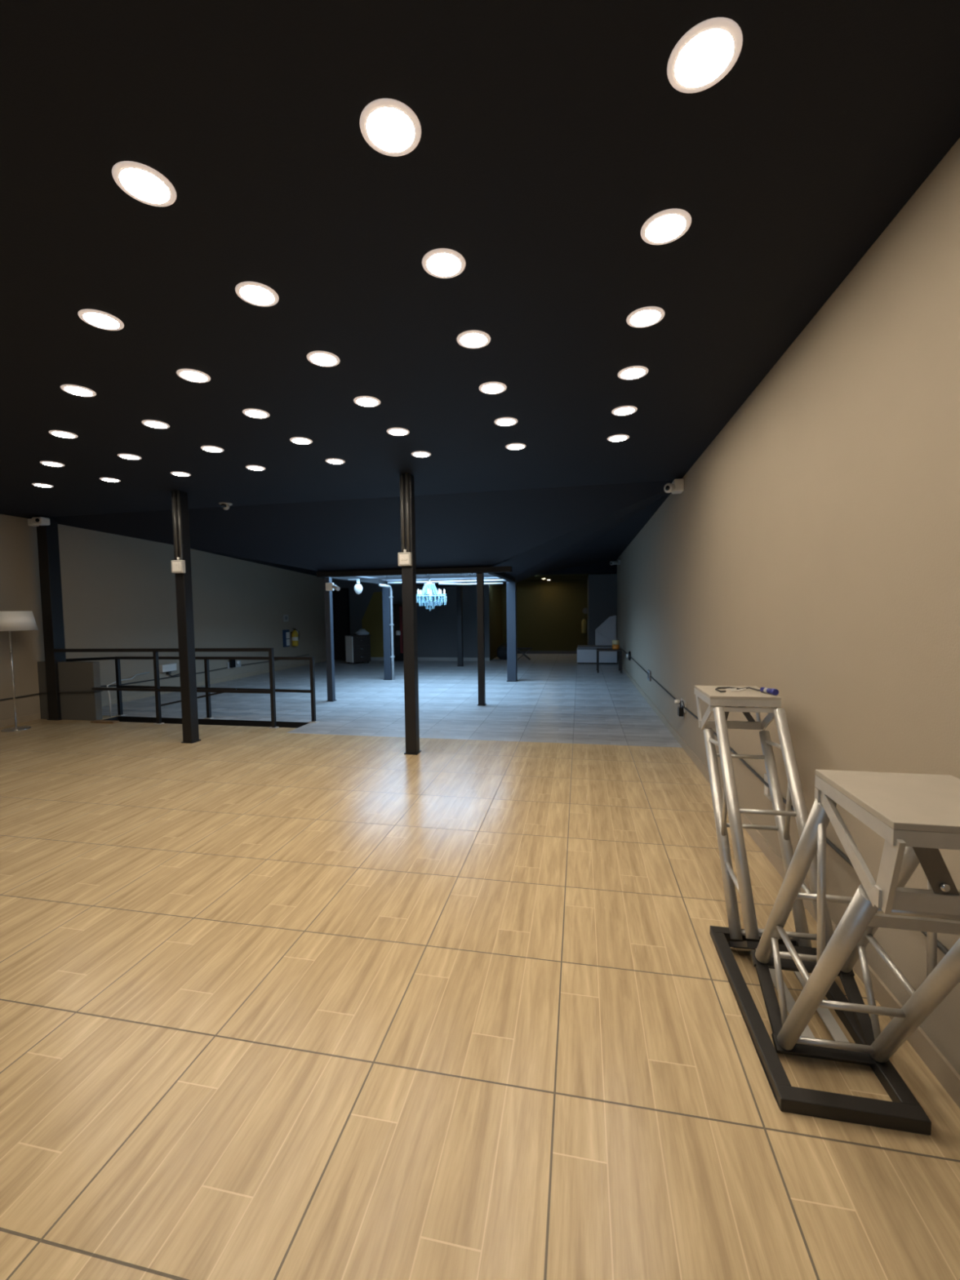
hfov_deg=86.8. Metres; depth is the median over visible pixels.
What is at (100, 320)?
diffuser
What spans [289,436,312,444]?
recessed light
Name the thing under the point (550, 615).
wall
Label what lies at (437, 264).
diffuser
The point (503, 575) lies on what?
steel beam
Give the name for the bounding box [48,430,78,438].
recessed light
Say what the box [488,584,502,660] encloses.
wall
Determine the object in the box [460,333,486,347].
diffuser
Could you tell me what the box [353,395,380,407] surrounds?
recessed light
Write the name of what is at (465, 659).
baseboard
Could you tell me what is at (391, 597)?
conduit pipe
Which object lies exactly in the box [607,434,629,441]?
recessed light
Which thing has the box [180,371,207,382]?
diffuser
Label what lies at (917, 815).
stand
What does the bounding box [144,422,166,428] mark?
diffuser
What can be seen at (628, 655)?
wall outlet
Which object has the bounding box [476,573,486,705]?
steel column
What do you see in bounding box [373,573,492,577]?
steel beam
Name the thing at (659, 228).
diffuser
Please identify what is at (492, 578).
steel beam
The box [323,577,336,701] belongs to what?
steel column
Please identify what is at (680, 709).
wall outlet
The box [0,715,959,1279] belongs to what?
floor
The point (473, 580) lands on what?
conduit pipe
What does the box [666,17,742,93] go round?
recessed light
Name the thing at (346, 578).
steel beam
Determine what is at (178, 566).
outlet box
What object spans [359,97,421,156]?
recessed light
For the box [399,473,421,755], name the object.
steel column
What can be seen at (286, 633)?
safety sign
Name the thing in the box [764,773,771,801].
wall outlet
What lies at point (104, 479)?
diffuser
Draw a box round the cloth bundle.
[355,628,369,635]
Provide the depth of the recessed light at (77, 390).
3.14 m
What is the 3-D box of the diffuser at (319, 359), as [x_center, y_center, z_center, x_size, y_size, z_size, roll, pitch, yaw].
[-0.864,-1.547,2.802,0.137,0.005,0.137,0,3,11]
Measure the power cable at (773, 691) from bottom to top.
0.032 m
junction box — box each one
[27,518,39,526]
[159,662,179,676]
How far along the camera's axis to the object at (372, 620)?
15.65 m
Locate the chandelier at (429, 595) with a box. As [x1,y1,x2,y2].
[416,578,446,610]
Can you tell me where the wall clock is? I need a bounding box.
[582,608,587,613]
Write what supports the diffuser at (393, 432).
attached to the recessed light at (393, 431)
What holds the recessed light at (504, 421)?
in the ceiling at (553, 131)
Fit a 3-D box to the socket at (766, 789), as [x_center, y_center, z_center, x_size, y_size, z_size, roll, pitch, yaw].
[1.711,0.898,3.027,0.010,0.045,0.050,0,3,11]
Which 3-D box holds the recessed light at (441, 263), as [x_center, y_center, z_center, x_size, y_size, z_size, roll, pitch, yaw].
[-0.146,-1.513,2.046,0.176,0.006,0.176,0,3,11]
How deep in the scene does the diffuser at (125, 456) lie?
4.47 m
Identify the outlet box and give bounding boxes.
[171,489,185,573]
[397,472,412,566]
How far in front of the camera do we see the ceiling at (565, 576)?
15.45 m
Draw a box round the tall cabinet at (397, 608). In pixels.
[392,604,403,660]
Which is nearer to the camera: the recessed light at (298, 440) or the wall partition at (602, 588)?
the recessed light at (298, 440)
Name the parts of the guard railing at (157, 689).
post, rail, rail, post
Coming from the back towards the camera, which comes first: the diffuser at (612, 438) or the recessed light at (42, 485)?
the recessed light at (42, 485)
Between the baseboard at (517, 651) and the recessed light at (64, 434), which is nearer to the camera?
the recessed light at (64, 434)
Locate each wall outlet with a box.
[226,659,240,668]
[626,651,631,660]
[647,669,651,680]
[674,697,686,716]
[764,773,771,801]
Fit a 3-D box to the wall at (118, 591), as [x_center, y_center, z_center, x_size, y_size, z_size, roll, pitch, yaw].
[-6.269,-0.415,8.556,0.100,3.000,20.800,0,3,11]
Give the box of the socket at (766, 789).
[764,785,769,795]
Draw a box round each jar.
[612,637,619,649]
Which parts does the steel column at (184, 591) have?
plate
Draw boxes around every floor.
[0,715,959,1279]
[102,653,682,747]
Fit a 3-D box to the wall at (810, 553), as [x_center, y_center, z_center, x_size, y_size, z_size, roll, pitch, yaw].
[2.495,-0.429,6.835,0.100,3.000,20.801,0,3,11]
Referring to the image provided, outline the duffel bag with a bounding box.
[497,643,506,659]
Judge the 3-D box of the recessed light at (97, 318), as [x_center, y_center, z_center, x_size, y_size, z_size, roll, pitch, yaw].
[-1.792,-1.512,2.405,0.176,0.006,0.176,0,3,11]
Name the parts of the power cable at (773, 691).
cord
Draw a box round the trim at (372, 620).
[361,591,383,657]
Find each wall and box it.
[0,514,325,720]
[37,661,309,728]
[331,559,617,660]
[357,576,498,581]
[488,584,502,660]
[502,579,587,650]
[616,137,959,1075]
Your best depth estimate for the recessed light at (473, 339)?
2.61 m
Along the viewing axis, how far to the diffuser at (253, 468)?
4.87 m
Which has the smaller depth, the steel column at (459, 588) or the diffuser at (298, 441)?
the diffuser at (298, 441)
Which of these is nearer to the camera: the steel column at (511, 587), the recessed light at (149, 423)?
the recessed light at (149, 423)
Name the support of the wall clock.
attached to the wall at (550, 615)
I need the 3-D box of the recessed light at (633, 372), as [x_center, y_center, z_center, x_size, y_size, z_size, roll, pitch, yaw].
[0.908,-1.584,3.016,0.176,0.006,0.176,0,3,11]
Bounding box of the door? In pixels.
[332,588,350,660]
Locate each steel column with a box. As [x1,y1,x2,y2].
[36,516,66,720]
[171,490,200,743]
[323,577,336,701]
[382,584,391,679]
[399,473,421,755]
[456,584,463,666]
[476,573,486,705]
[506,582,518,681]
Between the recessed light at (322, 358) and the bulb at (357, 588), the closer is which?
the recessed light at (322, 358)
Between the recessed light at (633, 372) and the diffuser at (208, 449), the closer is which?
the recessed light at (633, 372)
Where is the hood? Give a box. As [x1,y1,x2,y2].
[663,483,673,493]
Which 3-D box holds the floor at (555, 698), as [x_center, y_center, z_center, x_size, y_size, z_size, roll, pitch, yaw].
[-0.953,0.808,12.130,9.150,0.001,11.900,0,3,11]
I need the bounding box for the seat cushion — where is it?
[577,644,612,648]
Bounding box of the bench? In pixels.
[577,615,617,664]
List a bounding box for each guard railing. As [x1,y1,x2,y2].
[52,647,279,728]
[66,656,318,722]
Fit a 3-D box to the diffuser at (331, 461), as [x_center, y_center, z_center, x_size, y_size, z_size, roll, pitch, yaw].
[-1.341,-1.652,4.704,0.137,0.005,0.137,0,3,11]
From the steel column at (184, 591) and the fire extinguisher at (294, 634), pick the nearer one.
the steel column at (184, 591)
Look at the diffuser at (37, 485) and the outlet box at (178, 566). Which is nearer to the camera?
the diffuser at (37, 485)
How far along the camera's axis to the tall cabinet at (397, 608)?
15.27 m
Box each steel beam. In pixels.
[316,566,512,577]
[320,576,386,584]
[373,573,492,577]
[386,577,509,585]
[488,572,515,582]
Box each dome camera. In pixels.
[218,502,232,510]
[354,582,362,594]
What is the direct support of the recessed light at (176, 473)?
in the ceiling at (553, 131)
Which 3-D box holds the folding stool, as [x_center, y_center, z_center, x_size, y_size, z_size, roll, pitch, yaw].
[1.332,0.418,15.282,0.440,0.369,0.300,0,3,11]
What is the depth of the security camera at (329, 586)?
8.38 m
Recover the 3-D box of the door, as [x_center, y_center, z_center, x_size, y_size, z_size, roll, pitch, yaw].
[-4.349,-0.487,15.862,0.590,2.240,0.038,0,3,11]
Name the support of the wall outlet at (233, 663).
attached to the wall at (118, 591)
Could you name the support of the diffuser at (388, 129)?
attached to the recessed light at (389, 126)
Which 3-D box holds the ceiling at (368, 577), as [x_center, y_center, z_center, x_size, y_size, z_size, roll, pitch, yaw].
[-0.960,-1.237,9.516,2.790,0.050,2.820,0,3,11]
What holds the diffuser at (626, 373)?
attached to the recessed light at (633, 372)
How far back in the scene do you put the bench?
13.90 m
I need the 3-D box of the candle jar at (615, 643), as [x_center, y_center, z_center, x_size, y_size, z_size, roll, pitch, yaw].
[3.191,0.051,11.934,0.164,0.334,0.164,0,3,11]
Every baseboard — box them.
[0,657,326,727]
[370,657,489,661]
[516,650,577,653]
[617,659,959,1108]
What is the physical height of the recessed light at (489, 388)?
0.006 m
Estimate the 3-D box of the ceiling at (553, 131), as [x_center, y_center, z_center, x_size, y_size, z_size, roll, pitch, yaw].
[-2.123,-1.370,6.229,8.935,0.730,17.950,0,3,11]
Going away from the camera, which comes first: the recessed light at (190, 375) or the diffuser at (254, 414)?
the recessed light at (190, 375)
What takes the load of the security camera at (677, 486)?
attached to the wall at (810, 553)
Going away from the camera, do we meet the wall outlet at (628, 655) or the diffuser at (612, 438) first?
the diffuser at (612, 438)
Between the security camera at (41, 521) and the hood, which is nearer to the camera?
the hood
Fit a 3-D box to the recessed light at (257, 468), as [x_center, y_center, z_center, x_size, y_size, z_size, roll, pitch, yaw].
[-2.157,-1.653,4.882,0.176,0.006,0.176,0,3,11]
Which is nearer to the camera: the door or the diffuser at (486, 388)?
the diffuser at (486, 388)
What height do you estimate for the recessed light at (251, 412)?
0.006 m
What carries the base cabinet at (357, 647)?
on the floor at (555, 698)
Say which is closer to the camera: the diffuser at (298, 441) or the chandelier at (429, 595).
the diffuser at (298, 441)
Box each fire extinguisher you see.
[290,628,299,646]
[581,617,586,633]
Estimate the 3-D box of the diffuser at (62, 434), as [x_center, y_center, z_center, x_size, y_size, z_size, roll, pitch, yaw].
[-3.209,-1.581,3.912,0.137,0.005,0.137,0,3,11]
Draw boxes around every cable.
[0,653,309,701]
[106,671,149,716]
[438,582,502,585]
[619,646,949,954]
[715,686,778,695]
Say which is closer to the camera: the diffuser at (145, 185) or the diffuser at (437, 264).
the diffuser at (145, 185)
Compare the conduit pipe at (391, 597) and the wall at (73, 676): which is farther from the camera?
the conduit pipe at (391, 597)
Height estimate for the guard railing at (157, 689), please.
1.052 m
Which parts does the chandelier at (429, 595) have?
stem, crystal crown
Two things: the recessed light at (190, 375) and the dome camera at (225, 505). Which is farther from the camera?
the dome camera at (225, 505)
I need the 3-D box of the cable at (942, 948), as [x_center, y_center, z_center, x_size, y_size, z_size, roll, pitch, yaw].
[2.309,0.649,6.171,0.018,0.088,14.901,0,3,11]
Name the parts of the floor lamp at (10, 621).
lamp shade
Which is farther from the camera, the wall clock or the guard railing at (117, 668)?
the wall clock
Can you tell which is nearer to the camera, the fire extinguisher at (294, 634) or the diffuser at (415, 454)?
the diffuser at (415, 454)
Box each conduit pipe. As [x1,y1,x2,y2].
[378,583,394,679]
[387,579,506,584]
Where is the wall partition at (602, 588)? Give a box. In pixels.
[587,573,617,644]
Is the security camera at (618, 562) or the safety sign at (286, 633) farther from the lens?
the safety sign at (286, 633)
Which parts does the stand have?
wedge frame, plate frame, plate, foot frame, foot frame, frame, wedge frame, plate frame, plate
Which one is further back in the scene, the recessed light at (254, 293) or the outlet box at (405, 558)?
the outlet box at (405, 558)
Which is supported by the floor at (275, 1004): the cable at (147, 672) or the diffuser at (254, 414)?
the cable at (147, 672)
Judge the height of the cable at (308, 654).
0.162 m
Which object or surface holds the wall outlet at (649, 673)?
attached to the wall at (810, 553)
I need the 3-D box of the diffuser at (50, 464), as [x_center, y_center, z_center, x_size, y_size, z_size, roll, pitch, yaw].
[-3.931,-1.616,4.668,0.137,0.005,0.137,0,3,11]
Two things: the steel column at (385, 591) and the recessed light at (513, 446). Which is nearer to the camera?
the recessed light at (513, 446)
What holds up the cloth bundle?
on the base cabinet at (357, 647)
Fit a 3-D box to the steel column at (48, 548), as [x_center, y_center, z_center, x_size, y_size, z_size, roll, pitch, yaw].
[-6.171,-0.295,7.340,0.194,2.900,0.194,0,3,11]
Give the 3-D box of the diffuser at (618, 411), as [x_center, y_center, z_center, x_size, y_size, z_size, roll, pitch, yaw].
[1.021,-1.618,3.591,0.137,0.005,0.137,0,3,11]
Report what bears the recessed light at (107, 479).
in the ceiling at (553, 131)
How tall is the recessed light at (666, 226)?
0.006 m
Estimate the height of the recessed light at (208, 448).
0.006 m
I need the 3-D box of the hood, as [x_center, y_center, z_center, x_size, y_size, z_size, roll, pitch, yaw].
[2.015,-1.622,5.421,0.040,0.102,0.100,-3,4,-34]
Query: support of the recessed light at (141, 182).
in the ceiling at (553, 131)
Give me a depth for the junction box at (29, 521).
7.10 m
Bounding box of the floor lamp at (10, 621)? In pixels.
[0,611,38,732]
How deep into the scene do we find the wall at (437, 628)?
15.24 m
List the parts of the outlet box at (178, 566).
plate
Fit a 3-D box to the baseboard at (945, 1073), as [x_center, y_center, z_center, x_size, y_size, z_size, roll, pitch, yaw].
[2.192,1.112,5.513,0.012,0.085,17.891,0,3,11]
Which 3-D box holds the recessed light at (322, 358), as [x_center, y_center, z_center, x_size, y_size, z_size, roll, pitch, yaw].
[-0.864,-1.548,2.802,0.176,0.006,0.176,0,3,11]
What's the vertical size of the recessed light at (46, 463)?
0.006 m
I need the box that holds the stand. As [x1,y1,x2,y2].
[693,685,959,1135]
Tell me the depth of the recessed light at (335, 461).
4.69 m
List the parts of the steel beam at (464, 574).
pane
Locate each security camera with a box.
[31,516,49,525]
[325,582,340,591]
[609,559,620,564]
[663,478,684,493]
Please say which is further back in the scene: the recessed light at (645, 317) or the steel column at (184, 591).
the steel column at (184, 591)
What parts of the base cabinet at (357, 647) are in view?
panel, drawer, drawer, drawer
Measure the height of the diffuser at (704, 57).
0.005 m
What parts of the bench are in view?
seat, backrest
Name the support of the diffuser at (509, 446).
attached to the recessed light at (513, 446)
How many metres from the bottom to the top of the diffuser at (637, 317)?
0.005 m
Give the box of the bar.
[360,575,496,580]
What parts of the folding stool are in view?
seat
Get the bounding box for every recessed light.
[31,483,53,487]
[40,461,64,466]
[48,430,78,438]
[60,384,96,396]
[77,308,124,330]
[99,477,120,482]
[111,160,176,206]
[117,453,141,459]
[141,419,169,428]
[170,471,191,476]
[176,368,210,382]
[200,445,223,452]
[235,281,279,306]
[242,408,269,418]
[245,465,265,471]
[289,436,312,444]
[306,351,339,366]
[325,458,345,464]
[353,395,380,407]
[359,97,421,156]
[386,427,409,435]
[411,451,431,457]
[422,248,465,278]
[456,329,490,348]
[479,382,506,394]
[493,417,517,426]
[505,443,525,449]
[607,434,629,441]
[611,405,637,415]
[617,365,648,379]
[626,306,664,328]
[640,208,691,244]
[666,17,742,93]
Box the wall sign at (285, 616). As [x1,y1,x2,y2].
[283,614,288,621]
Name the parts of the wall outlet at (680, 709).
plate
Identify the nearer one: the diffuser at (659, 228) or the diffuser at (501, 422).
the diffuser at (659, 228)
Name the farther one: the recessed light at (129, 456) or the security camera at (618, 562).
the security camera at (618, 562)
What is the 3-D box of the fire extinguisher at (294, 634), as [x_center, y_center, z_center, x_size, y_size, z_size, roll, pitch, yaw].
[-5.078,-0.078,13.906,0.180,0.491,0.242,0,3,11]
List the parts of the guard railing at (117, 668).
rail, post, sloping handrail, post, rail, rail, post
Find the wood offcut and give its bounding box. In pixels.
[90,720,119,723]
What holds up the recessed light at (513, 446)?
in the ceiling at (553, 131)
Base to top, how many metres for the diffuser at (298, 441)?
0.005 m
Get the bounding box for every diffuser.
[34,484,50,487]
[42,462,62,466]
[52,431,75,438]
[64,386,92,395]
[83,312,119,328]
[102,478,118,481]
[119,168,169,203]
[120,454,138,459]
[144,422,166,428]
[173,472,188,475]
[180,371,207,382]
[203,447,221,452]
[240,285,274,305]
[245,410,266,417]
[248,466,263,470]
[292,438,310,444]
[310,353,336,365]
[327,459,342,463]
[356,398,377,406]
[366,107,414,151]
[389,429,406,435]
[413,452,428,457]
[426,253,461,275]
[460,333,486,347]
[481,383,503,393]
[497,418,515,426]
[507,444,524,449]
[609,435,626,441]
[614,407,634,415]
[621,368,644,378]
[630,310,660,326]
[645,214,685,242]
[675,29,733,87]
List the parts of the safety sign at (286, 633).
white panel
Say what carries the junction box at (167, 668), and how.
attached to the wall at (118, 591)
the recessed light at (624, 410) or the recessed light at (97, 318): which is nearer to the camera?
the recessed light at (97, 318)
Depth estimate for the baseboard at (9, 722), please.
9.33 m
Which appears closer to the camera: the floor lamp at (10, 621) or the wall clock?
the floor lamp at (10, 621)
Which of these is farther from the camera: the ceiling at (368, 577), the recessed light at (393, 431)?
the ceiling at (368, 577)
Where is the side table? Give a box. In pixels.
[596,648,622,673]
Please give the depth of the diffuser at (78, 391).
3.15 m
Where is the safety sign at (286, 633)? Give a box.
[282,629,289,647]
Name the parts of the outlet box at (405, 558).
plate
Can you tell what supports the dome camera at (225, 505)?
attached to the ceiling at (553, 131)
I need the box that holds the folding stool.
[516,647,532,660]
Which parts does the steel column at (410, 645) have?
plate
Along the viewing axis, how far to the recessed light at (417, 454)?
4.51 m
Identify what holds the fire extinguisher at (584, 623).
attached to the wall partition at (602, 588)
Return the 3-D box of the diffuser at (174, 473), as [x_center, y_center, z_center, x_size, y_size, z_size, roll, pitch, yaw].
[-2.983,-1.651,5.062,0.137,0.005,0.137,0,3,11]
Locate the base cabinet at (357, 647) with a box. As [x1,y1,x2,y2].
[344,635,371,664]
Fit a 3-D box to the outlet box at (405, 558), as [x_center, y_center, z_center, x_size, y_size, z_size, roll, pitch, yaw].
[-0.774,-1.224,5.172,0.135,0.932,0.058,0,3,11]
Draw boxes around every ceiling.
[0,0,959,587]
[521,573,616,581]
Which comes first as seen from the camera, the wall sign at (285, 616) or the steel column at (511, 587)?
the steel column at (511, 587)
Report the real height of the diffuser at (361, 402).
0.005 m

